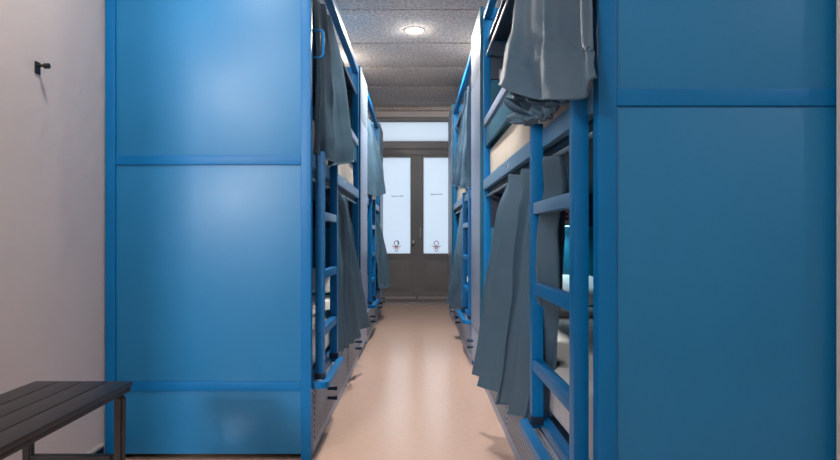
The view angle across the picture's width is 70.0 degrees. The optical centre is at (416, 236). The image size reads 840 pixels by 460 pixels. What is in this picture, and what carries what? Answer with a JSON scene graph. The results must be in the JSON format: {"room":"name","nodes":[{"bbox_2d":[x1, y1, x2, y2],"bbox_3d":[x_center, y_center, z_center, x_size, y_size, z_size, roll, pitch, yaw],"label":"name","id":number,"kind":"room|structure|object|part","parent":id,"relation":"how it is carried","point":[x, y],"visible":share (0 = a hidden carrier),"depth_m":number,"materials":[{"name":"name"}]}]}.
{"room":"dormitory","nodes":[
{"label":"dormitory","id":0,"kind":"room"},
{"bbox_2d":[0,0,104,459],"bbox_3d":[-2.750,-0.485,2.050,2.700,2.970,14.100,0,0,0],"label":"wall","id":1,"kind":"structure","parent":0,"point":[52,122],"depth_m":2.31,"materials":[{"name":"beige paint"}]},
{"bbox_2d":[34,61,50,74],"bbox_3d":[-1.378,-0.623,2.210,0.045,0.045,0.030,0,0,0],"label":"coat hook","id":2,"kind":"object","parent":1,"relation":"attached to","point":[37,66],"visible":1,"depth_m":2.21,"materials":[{"name":"black metal"}]},
{"bbox_2d":[85,443,104,453],"bbox_3d":[-1.441,0.957,1.980,0.118,0.086,1.360,0,0,0],"label":"baseboard","id":3,"kind":"structure","parent":1,"relation":"attached to","point":[99,449],"depth_m":2.61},
{"bbox_2d":[125,305,515,459],"bbox_3d":[0.000,1.050,2.050,8.000,0.100,14.100,0,0,0],"label":"floor","id":4,"kind":"structure","parent":0,"point":[412,392],"depth_m":3.58,"materials":[{"name":"beige plastic"}]},
{"bbox_2d":[0,381,131,459],"bbox_3d":[-1.014,0.718,1.185,0.301,0.563,1.270,0,0,0],"label":"slatted bench","id":5,"kind":"object","parent":4,"relation":"on","point":[30,412],"visible":1,"depth_m":1.63,"materials":[{"name":"black wood"}]},
{"bbox_3d":[-1.150,0.735,1.775,0.028,0.529,0.027,0,0,0],"label":"leg","id":6,"kind":"part","parent":5,"relation":"part of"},
{"bbox_3d":[-0.879,0.735,1.775,0.028,0.529,0.027,0,0,0],"label":"leg","id":7,"kind":"part","parent":5,"relation":"part of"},
{"bbox_2d":[105,0,361,459],"bbox_3d":[-0.898,-0.188,3.790,0.991,2.375,2.220,0,0,0],"label":"bunk bed","id":8,"kind":"object","parent":4,"relation":"on","point":[219,218],"visible":0.8,"depth_m":2.69,"materials":[{"name":"blue paint"}]},
{"bbox_3d":[-1.371,-0.188,2.703,0.046,2.375,0.046,0,0,0],"label":"post","id":9,"kind":"part","parent":8,"relation":"part of","materials":[{"name":"blue metal"}]},
{"bbox_3d":[-0.934,-0.344,2.703,0.828,0.042,0.042,0,0,0],"label":"rail","id":10,"kind":"part","parent":8,"relation":"part of","materials":[{"name":"blue metal"}]},
{"bbox_3d":[-0.934,-0.847,2.698,0.828,0.964,0.018,0,0,0],"label":"panel","id":11,"kind":"part","parent":8,"relation":"part of","materials":[{"name":"blue metal"}]},
{"bbox_3d":[-0.934,0.163,2.698,0.828,0.971,0.018,0,0,0],"label":"panel","id":12,"kind":"part","parent":8,"relation":"part of","materials":[{"name":"blue metal"}]},
{"bbox_3d":[-0.934,0.831,2.698,0.828,0.282,0.018,0,0,0],"label":"panel","id":13,"kind":"part","parent":8,"relation":"part of","materials":[{"name":"blue metal"}]},
{"bbox_3d":[-0.934,0.669,2.703,0.828,0.042,0.042,0,0,0],"label":"rail","id":14,"kind":"part","parent":8,"relation":"part of","materials":[{"name":"blue metal"}]},
{"bbox_3d":[-0.497,-0.188,2.703,0.046,2.375,0.046,0,0,0],"label":"post","id":15,"kind":"part","parent":8,"relation":"part of","materials":[{"name":"blue metal"}]},
{"bbox_3d":[-0.457,-0.892,2.770,0.064,0.138,0.014,0,0,0],"label":"grab handle","id":16,"kind":"part","parent":8,"relation":"part of","materials":[{"name":"blue paint"}]},
{"bbox_2d":[312,295,329,365],"bbox_3d":[-0.927,0.553,3.790,0.841,0.196,2.080,0,0,0],"label":"mattress","id":17,"kind":"object","parent":8,"relation":"on","point":[327,297],"visible":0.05,"depth_m":3.46,"materials":[{"name":"white fabric"}]},
{"bbox_2d":[312,268,329,292],"bbox_3d":[-0.860,0.336,4.620,0.559,0.188,0.323,0,0,3],"label":"pillow","id":18,"kind":"object","parent":17,"relation":"on","point":[327,280],"visible":0.08,"depth_m":4.49,"materials":[{"name":"white fabric"}]},
{"bbox_3d":[-0.489,0.668,3.790,0.030,0.040,2.128,0,0,0],"label":"bed rail","id":19,"kind":"part","parent":8,"relation":"part of","materials":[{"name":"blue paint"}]},
{"bbox_3d":[-0.444,0.676,3.035,0.081,0.028,0.624,0,0,0],"label":"step frame","id":20,"kind":"part","parent":8,"relation":"part of","materials":[{"name":"blue paint"}]},
{"bbox_2d":[312,119,352,184],"bbox_3d":[-0.927,-0.488,3.790,0.842,0.223,2.080,0,0,0],"label":"mattress","id":21,"kind":"object","parent":8,"relation":"on","point":[344,170],"visible":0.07,"depth_m":4.22,"materials":[{"name":"beige fabric"}]},
{"bbox_3d":[-0.934,-1.195,3.790,0.860,0.020,2.128,0,0,0],"label":"roof panel","id":22,"kind":"part","parent":8,"relation":"part of","materials":[{"name":"blue metal"}]},
{"bbox_3d":[-0.934,-0.847,4.877,0.828,0.964,0.018,0,0,0],"label":"panel","id":23,"kind":"part","parent":8,"relation":"part of","materials":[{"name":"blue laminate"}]},
{"bbox_2d":[312,0,353,165],"bbox_3d":[-0.434,-0.760,3.133,0.118,0.811,0.752,0,0,6],"label":"curtain","id":24,"kind":"object","parent":8,"relation":"hanging from","point":[333,133],"visible":0.97,"depth_m":2.95,"materials":[{"name":"fabric"}]},
{"bbox_3d":[-0.446,0.845,3.150,0.056,0.024,0.024,0,0,0],"label":"drawer knob","id":25,"kind":"part","parent":8,"relation":"part of","materials":[{"name":"black plastic"}]},
{"bbox_3d":[-0.446,0.795,3.150,0.056,0.024,0.024,0,0,0],"label":"drawer knob","id":26,"kind":"part","parent":8,"relation":"part of","materials":[{"name":"black plastic"}]},
{"bbox_3d":[-0.494,-0.272,3.790,0.016,0.015,2.128,0,0,0],"label":"curtain rod","id":27,"kind":"part","parent":8,"relation":"part of","materials":[{"name":"metal"}]},
{"bbox_3d":[-0.485,-0.346,3.790,0.030,0.063,2.128,0,0,0],"label":"bed rail","id":28,"kind":"part","parent":8,"relation":"part of","materials":[{"name":"blue metal"}]},
{"bbox_3d":[-0.497,-1.350,3.790,0.046,0.050,2.128,0,0,0],"label":"rail","id":29,"kind":"part","parent":8,"relation":"part of","materials":[{"name":"blue metal"}]},
{"bbox_2d":[325,188,369,351],"bbox_3d":[-0.457,0.212,3.919,0.114,0.968,1.282,0,0,5],"label":"curtain","id":30,"kind":"object","parent":8,"relation":"hanging from","point":[352,311],"visible":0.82,"depth_m":3.81,"materials":[{"name":"fabric"}]},
{"bbox_3d":[-0.494,-1.160,3.790,0.016,0.015,2.128,0,0,0],"label":"curtain rod","id":31,"kind":"part","parent":8,"relation":"part of","materials":[{"name":"metal"}]},
{"bbox_3d":[-0.489,-0.760,4.100,0.030,0.050,1.508,0,0,0],"label":"guard rail","id":32,"kind":"part","parent":8,"relation":"part of","materials":[{"name":"blue metal"}]},
{"bbox_3d":[-0.497,-0.188,4.877,0.046,2.375,0.046,0,0,0],"label":"post","id":33,"kind":"part","parent":8,"relation":"part of","materials":[{"name":"blue metal"}]},
{"bbox_2d":[358,66,366,354],"bbox_3d":[-0.918,-0.200,5.250,0.912,2.400,0.690,0,0,0],"label":"tall cabinet","id":34,"kind":"object","parent":4,"relation":"on","point":[362,83],"visible":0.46,"depth_m":5.18,"materials":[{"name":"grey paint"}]},
{"bbox_3d":[-0.475,0.820,5.253,0.019,0.270,0.675,0,0,0],"label":"drawer","id":35,"kind":"part","parent":34,"relation":"part of","materials":[{"name":"grey metal"}]},
{"bbox_3d":[-0.473,-1.192,5.261,0.023,0.415,0.664,0,0,0],"label":"vent panel","id":36,"kind":"part","parent":34,"relation":"part of","materials":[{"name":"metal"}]},
{"bbox_3d":[-0.473,-0.152,5.261,0.023,1.655,0.664,0,0,0],"label":"door","id":37,"kind":"part","parent":34,"relation":"part of","materials":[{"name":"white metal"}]},
{"bbox_2d":[365,90,381,343],"bbox_3d":[-0.896,-0.200,6.540,0.991,2.400,1.880,0,0,0],"label":"bunk bed","id":38,"kind":"object","parent":4,"relation":"on","point":[373,303],"visible":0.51,"depth_m":6.38,"materials":[{"name":"blue paint"}]},
{"bbox_3d":[-0.495,-1.375,6.540,0.046,0.050,1.788,0,0,0],"label":"rail","id":39,"kind":"part","parent":38,"relation":"part of","materials":[{"name":"blue metal"}]},
{"bbox_3d":[-0.483,-0.346,6.540,0.030,0.063,1.788,0,0,0],"label":"bed rail","id":40,"kind":"part","parent":38,"relation":"part of","materials":[{"name":"blue metal"}]},
{"bbox_3d":[-0.442,0.676,6.130,0.081,0.028,0.674,0,0,0],"label":"step frame","id":41,"kind":"part","parent":38,"relation":"part of","materials":[{"name":"blue paint"}]},
{"bbox_2d":[367,114,385,195],"bbox_3d":[-0.449,-0.789,6.154,0.136,0.774,0.998,0,0,5],"label":"curtain","id":42,"kind":"object","parent":38,"relation":"hanging from","point":[375,174],"visible":0.85,"depth_m":5.97,"materials":[{"name":"fabric"}]},
{"bbox_3d":[-0.495,-0.200,7.457,0.046,2.400,0.046,0,0,0],"label":"post","id":43,"kind":"part","parent":38,"relation":"part of","materials":[{"name":"blue metal"}]},
{"bbox_2d":[376,214,390,288],"bbox_3d":[-0.441,0.162,6.906,0.171,0.868,0.724,0,0,8],"label":"curtain","id":44,"kind":"object","parent":38,"relation":"hanging from","point":[383,275],"visible":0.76,"depth_m":6.97,"materials":[{"name":"fabric"}]},
{"bbox_2d":[379,123,384,313],"bbox_3d":[-0.894,-0.210,7.817,0.956,2.420,0.665,0,0,0],"label":"tall cabinet","id":45,"kind":"object","parent":4,"relation":"on","point":[381,297],"visible":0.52,"depth_m":7.78,"materials":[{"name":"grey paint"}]},
{"bbox_3d":[-0.473,0.820,7.820,0.019,0.270,0.650,0,0,0],"label":"drawer","id":46,"kind":"part","parent":45,"relation":"part of","materials":[{"name":"grey metal"}]},
{"bbox_3d":[-0.471,-1.212,7.829,0.023,0.415,0.639,0,0,0],"label":"vent panel","id":47,"kind":"part","parent":45,"relation":"part of","materials":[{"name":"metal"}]},
{"bbox_3d":[-0.471,-0.163,7.829,0.023,1.675,0.639,0,0,0],"label":"door","id":48,"kind":"part","parent":45,"relation":"part of","materials":[{"name":"grey metal"}]},
{"bbox_2d":[448,104,462,319],"bbox_3d":[0.869,-0.290,7.527,0.912,2.580,0.845,0,0,0],"label":"tall cabinet","id":49,"kind":"object","parent":4,"relation":"on","point":[451,114],"visible":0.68,"depth_m":7.40,"materials":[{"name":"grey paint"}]},
{"bbox_3d":[0.424,-1.373,7.538,0.023,0.415,0.819,0,0,0],"label":"vent panel","id":50,"kind":"part","parent":49,"relation":"part of","materials":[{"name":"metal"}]},
{"bbox_3d":[0.424,-0.242,7.538,0.023,1.835,0.819,0,0,0],"label":"door","id":51,"kind":"part","parent":49,"relation":"part of","materials":[{"name":"blue metal"}]},
{"bbox_2d":[450,52,473,363],"bbox_3d":[0.857,-0.250,5.910,0.991,2.500,2.380,0,0,0],"label":"bunk bed","id":52,"kind":"object","parent":4,"relation":"on","point":[462,316],"visible":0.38,"depth_m":5.42,"materials":[{"name":"blue paint"}]},
{"bbox_2d":[446,209,461,307],"bbox_3d":[0.378,0.199,5.789,0.197,0.938,0.628,0,0,0],"label":"curtain","id":53,"kind":"object","parent":52,"relation":"hanging from","point":[454,298],"visible":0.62,"depth_m":5.77,"materials":[{"name":"fabric"}]},
{"bbox_3d":[0.455,-0.250,7.077,0.046,2.500,0.046,0,0,0],"label":"post","id":54,"kind":"part","parent":52,"relation":"part of","materials":[{"name":"blue metal"}]},
{"bbox_3d":[0.452,-1.270,5.910,0.016,0.015,2.288,0,0,0],"label":"curtain rod","id":55,"kind":"part","parent":52,"relation":"part of","materials":[{"name":"metal"}]},
{"bbox_2d":[452,80,470,188],"bbox_3d":[0.417,-0.836,5.351,0.100,0.876,1.104,0,0,-4],"label":"curtain","id":56,"kind":"object","parent":52,"relation":"hanging from","point":[461,178],"visible":0.71,"depth_m":5.19,"materials":[{"name":"fabric"}]},
{"bbox_3d":[0.443,-0.346,5.910,0.030,0.063,2.288,0,0,0],"label":"bed rail","id":57,"kind":"part","parent":52,"relation":"part of","materials":[{"name":"blue metal"}]},
{"bbox_2d":[457,187,467,200],"bbox_3d":[0.885,-0.489,5.910,0.844,0.225,2.240,0,0,0],"label":"mattress","id":58,"kind":"object","parent":52,"relation":"on","point":[460,191],"visible":0.06,"depth_m":6.45,"materials":[{"name":"beige fabric"}]},
{"bbox_3d":[0.455,-1.475,5.910,0.046,0.050,2.288,0,0,0],"label":"rail","id":59,"kind":"part","parent":52,"relation":"part of","materials":[{"name":"blue metal"}]},
{"bbox_3d":[0.402,0.676,5.130,0.081,0.028,0.754,0,0,0],"label":"step frame","id":60,"kind":"part","parent":52,"relation":"part of","materials":[{"name":"blue paint"}]},
{"bbox_3d":[0.455,-0.250,4.743,0.046,2.500,0.046,0,0,0],"label":"post","id":61,"kind":"part","parent":52,"relation":"part of","materials":[{"name":"metal"}]},
{"bbox_2d":[467,6,498,361],"bbox_3d":[0.860,-0.280,4.385,0.956,2.560,0.660,0,0,0],"label":"tall cabinet","id":62,"kind":"object","parent":4,"relation":"on","point":[477,36],"visible":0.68,"depth_m":4.30,"materials":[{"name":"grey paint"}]},
{"bbox_3d":[0.440,0.820,4.388,0.019,0.270,0.645,0,0,0],"label":"drawer","id":63,"kind":"part","parent":62,"relation":"part of","materials":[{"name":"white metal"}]},
{"bbox_3d":[0.438,-1.353,4.396,0.023,0.415,0.634,0,0,0],"label":"vent panel","id":64,"kind":"part","parent":62,"relation":"part of","materials":[{"name":"metal"}]},
{"bbox_3d":[0.438,-0.233,4.396,0.023,1.815,0.634,0,0,0],"label":"door","id":65,"kind":"part","parent":62,"relation":"part of","materials":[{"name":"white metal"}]},
{"bbox_2d":[483,0,835,459],"bbox_3d":[0.867,-0.250,2.761,0.997,2.500,2.577,0,0,0],"label":"bunk bed","id":66,"kind":"object","parent":4,"relation":"on","point":[699,156],"visible":0.7,"depth_m":1.48,"materials":[{"name":"blue paint"}]},
{"bbox_3d":[0.468,-0.250,4.027,0.046,2.500,0.046,0,0,0],"label":"post","id":67,"kind":"part","parent":66,"relation":"part of","materials":[{"name":"blue metal"}]},
{"bbox_3d":[0.468,-1.475,2.761,0.046,0.050,2.485,0,0,0],"label":"rail","id":68,"kind":"part","parent":66,"relation":"part of","materials":[{"name":"blue metal"}]},
{"bbox_3d":[0.905,-1.477,4.027,0.828,0.046,0.042,0,0,0],"label":"rail","id":69,"kind":"part","parent":66,"relation":"part of","materials":[{"name":"blue metal"}]},
{"bbox_3d":[0.460,-0.760,3.125,0.030,0.050,1.758,0,0,0],"label":"guard rail","id":70,"kind":"part","parent":66,"relation":"part of","materials":[{"name":"blue metal"}]},
{"bbox_3d":[0.465,-1.210,2.761,0.016,0.015,2.485,0,0,0],"label":"curtain rod","id":71,"kind":"part","parent":66,"relation":"part of","materials":[{"name":"metal"}]},
{"bbox_3d":[0.905,-0.909,4.027,0.828,1.089,0.018,0,0,0],"label":"panel","id":72,"kind":"part","parent":66,"relation":"part of","materials":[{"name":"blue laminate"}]},
{"bbox_2d":[472,155,566,418],"bbox_3d":[0.438,0.226,2.537,0.192,1.007,1.175,0,0,-8],"label":"curtain","id":73,"kind":"object","parent":66,"relation":"hanging from","point":[501,364],"visible":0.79,"depth_m":2.39,"materials":[{"name":"fabric"}]},
{"bbox_3d":[0.411,0.676,1.840,0.087,0.028,0.714,0,0,0],"label":"step frame","id":74,"kind":"part","parent":66,"relation":"part of","materials":[{"name":"blue paint"}]},
{"bbox_2d":[504,92,568,125],"bbox_3d":[0.405,-0.504,2.099,0.091,0.275,0.805,0,0,-3],"label":"blanket","id":75,"kind":"object","parent":66,"relation":"hanging from","point":[526,111],"visible":0.71,"depth_m":2.08,"materials":[{"name":"fabric"}]},
{"bbox_3d":[0.456,-0.346,2.761,0.030,0.063,2.485,0,0,0],"label":"bed rail","id":76,"kind":"part","parent":66,"relation":"part of","materials":[{"name":"blue metal"}]},
{"bbox_3d":[0.465,-0.272,2.761,0.016,0.015,2.485,0,0,0],"label":"curtain rod","id":77,"kind":"part","parent":66,"relation":"part of","materials":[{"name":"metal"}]},
{"bbox_3d":[0.905,-1.320,2.761,0.860,0.020,2.485,0,0,0],"label":"roof panel","id":78,"kind":"part","parent":66,"relation":"part of","materials":[{"name":"blue metal"}]},
{"bbox_2d":[490,80,592,173],"bbox_3d":[0.896,-0.488,2.761,0.843,0.225,2.437,0,0,0],"label":"mattress","id":79,"kind":"object","parent":66,"relation":"on","point":[516,136],"visible":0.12,"depth_m":3.07,"materials":[{"name":"beige fabric"}]},
{"bbox_3d":[0.905,0.163,4.027,0.828,0.971,0.018,0,0,0],"label":"panel","id":80,"kind":"part","parent":66,"relation":"part of","materials":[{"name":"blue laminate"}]},
{"bbox_2d":[498,0,596,100],"bbox_3d":[0.389,-0.773,2.014,0.139,0.877,1.291,0,0,0],"label":"curtain","id":81,"kind":"object","parent":66,"relation":"hanging from","point":[549,54],"visible":1,"depth_m":1.77,"materials":[{"name":"fabric"}]},
{"bbox_3d":[0.460,0.668,2.761,0.030,0.040,2.485,0,0,0],"label":"bed rail","id":82,"kind":"part","parent":66,"relation":"part of","materials":[{"name":"blue metal"}]},
{"bbox_2d":[565,209,568,220],"bbox_3d":[0.983,-0.151,3.975,0.044,0.105,0.019,0,0,0],"label":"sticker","id":83,"kind":"object","parent":66,"relation":"attached to","point":[567,211],"visible":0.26,"depth_m":3.97,"materials":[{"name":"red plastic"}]},
{"bbox_2d":[549,317,592,459],"bbox_3d":[0.899,0.553,2.761,0.843,0.195,2.437,0,0,0],"label":"mattress","id":84,"kind":"object","parent":66,"relation":"on","point":[557,409],"visible":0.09,"depth_m":2.13,"materials":[{"name":"white fabric"}]},
{"bbox_2d":[560,307,592,316],"bbox_3d":[0.890,0.433,3.480,0.662,0.043,0.200,0,0,0],"label":"folded blanket","id":85,"kind":"object","parent":84,"relation":"on","point":[563,313],"visible":0.05,"depth_m":3.38,"materials":[{"name":"grey fabric"}]},
{"bbox_2d":[562,274,592,304],"bbox_3d":[0.920,0.336,3.800,0.599,0.188,0.323,0,0,2],"label":"pillow","id":86,"kind":"object","parent":84,"relation":"on","point":[565,287],"visible":0.09,"depth_m":3.72,"materials":[{"name":"white fabric"}]},
{"bbox_3d":[0.468,-0.250,1.496,0.046,2.500,0.046,0,0,0],"label":"post","id":87,"kind":"part","parent":66,"relation":"part of","materials":[{"name":"blue metal"}]},
{"bbox_3d":[0.905,-0.344,1.496,0.828,0.042,0.042,0,0,0],"label":"rail","id":88,"kind":"part","parent":66,"relation":"part of","materials":[{"name":"blue metal"}]},
{"bbox_3d":[0.905,-0.909,1.491,0.828,1.089,0.018,0,0,0],"label":"panel","id":89,"kind":"part","parent":66,"relation":"part of","materials":[{"name":"blue metal"}]},
{"bbox_3d":[0.905,0.163,1.491,0.828,0.971,0.018,0,0,0],"label":"panel","id":90,"kind":"part","parent":66,"relation":"part of","materials":[{"name":"blue metal"}]},
{"bbox_2d":[367,111,449,116],"bbox_3d":[0.000,-0.485,8.975,3.000,2.970,0.150,0,0,0],"label":"wall","id":91,"kind":"structure","parent":0,"point":[378,113],"depth_m":8.90,"materials":[{"name":"paint"}]},
{"bbox_2d":[383,155,417,301],"bbox_3d":[-0.351,-0.122,8.890,0.738,2.185,0.110,0,0,0],"label":"door","id":92,"kind":"structure","parent":91,"relation":"in","point":[400,200],"depth_m":8.92,"materials":[{"name":"grey paint"}]},
{"bbox_3d":[-0.354,-0.465,8.921,0.532,1.430,0.006,0,0,0],"label":"glass pane","id":93,"kind":"part","parent":92,"relation":"part of","materials":[{"name":"white glass"}]},
{"bbox_2d":[369,117,448,304],"bbox_3d":[0.000,-0.388,8.925,1.560,2.775,0.150,0,0,0],"label":"trim","id":94,"kind":"structure","parent":91,"relation":"attached to","point":[389,148],"depth_m":8.87,"materials":[{"name":"grey paint"}]},
{"bbox_2d":[367,107,450,110],"bbox_3d":[0.000,-1.893,8.870,2.800,0.055,0.060,0,0,0],"label":"trim","id":95,"kind":"structure","parent":91,"relation":"attached to","point":[375,108],"depth_m":8.84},
{"bbox_2d":[371,121,447,141],"bbox_3d":[0.000,-1.567,8.940,1.440,0.315,0.040,0,0,0],"label":"window","id":96,"kind":"structure","parent":91,"relation":"in","point":[393,131],"depth_m":8.93,"materials":[{"name":"white glass"}]},
{"bbox_2d":[418,155,448,301],"bbox_3d":[0.364,-0.122,8.893,0.712,2.185,0.103,0,0,0],"label":"door","id":97,"kind":"structure","parent":91,"relation":"in","point":[432,169],"depth_m":8.92,"materials":[{"name":"grey paint"}]},
{"bbox_3d":[0.354,-0.465,8.921,0.532,1.430,0.006,0,0,0],"label":"glass pane","id":98,"kind":"part","parent":97,"relation":"part of","materials":[{"name":"white glass"}]},
{"bbox_2d":[319,0,501,106],"bbox_3d":[0.000,-1.980,2.050,8.000,0.120,14.100,0,0,0],"label":"ceiling","id":99,"kind":"structure","parent":0,"point":[400,68],"depth_m":6.05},
{"bbox_2d":[405,27,423,33],"bbox_3d":[-0.026,-1.916,5.565,0.176,0.008,0.176,0,0,0],"label":"recessed light","id":100,"kind":"object","parent":99,"relation":"in","point":[411,30],"visible":1,"depth_m":5.57,"materials":[{"name":"white plastic"}]},
{"bbox_2d":[406,28,421,32],"bbox_3d":[-0.026,-1.918,5.565,0.152,0.004,0.152,0,0,0],"label":"diffuser","id":101,"kind":"object","parent":100,"relation":"attached to","point":[408,30],"depth_m":5.57,"materials":[{"name":"white plastic"}]},
{"bbox_2d":[836,0,839,459],"bbox_3d":[2.561,-0.485,2.050,3.079,2.970,14.100,0,0,0],"label":"wall","id":102,"kind":"structure","parent":0,"point":[837,1],"depth_m":1.46,"materials":[{"name":"beige paint"}]}
]}

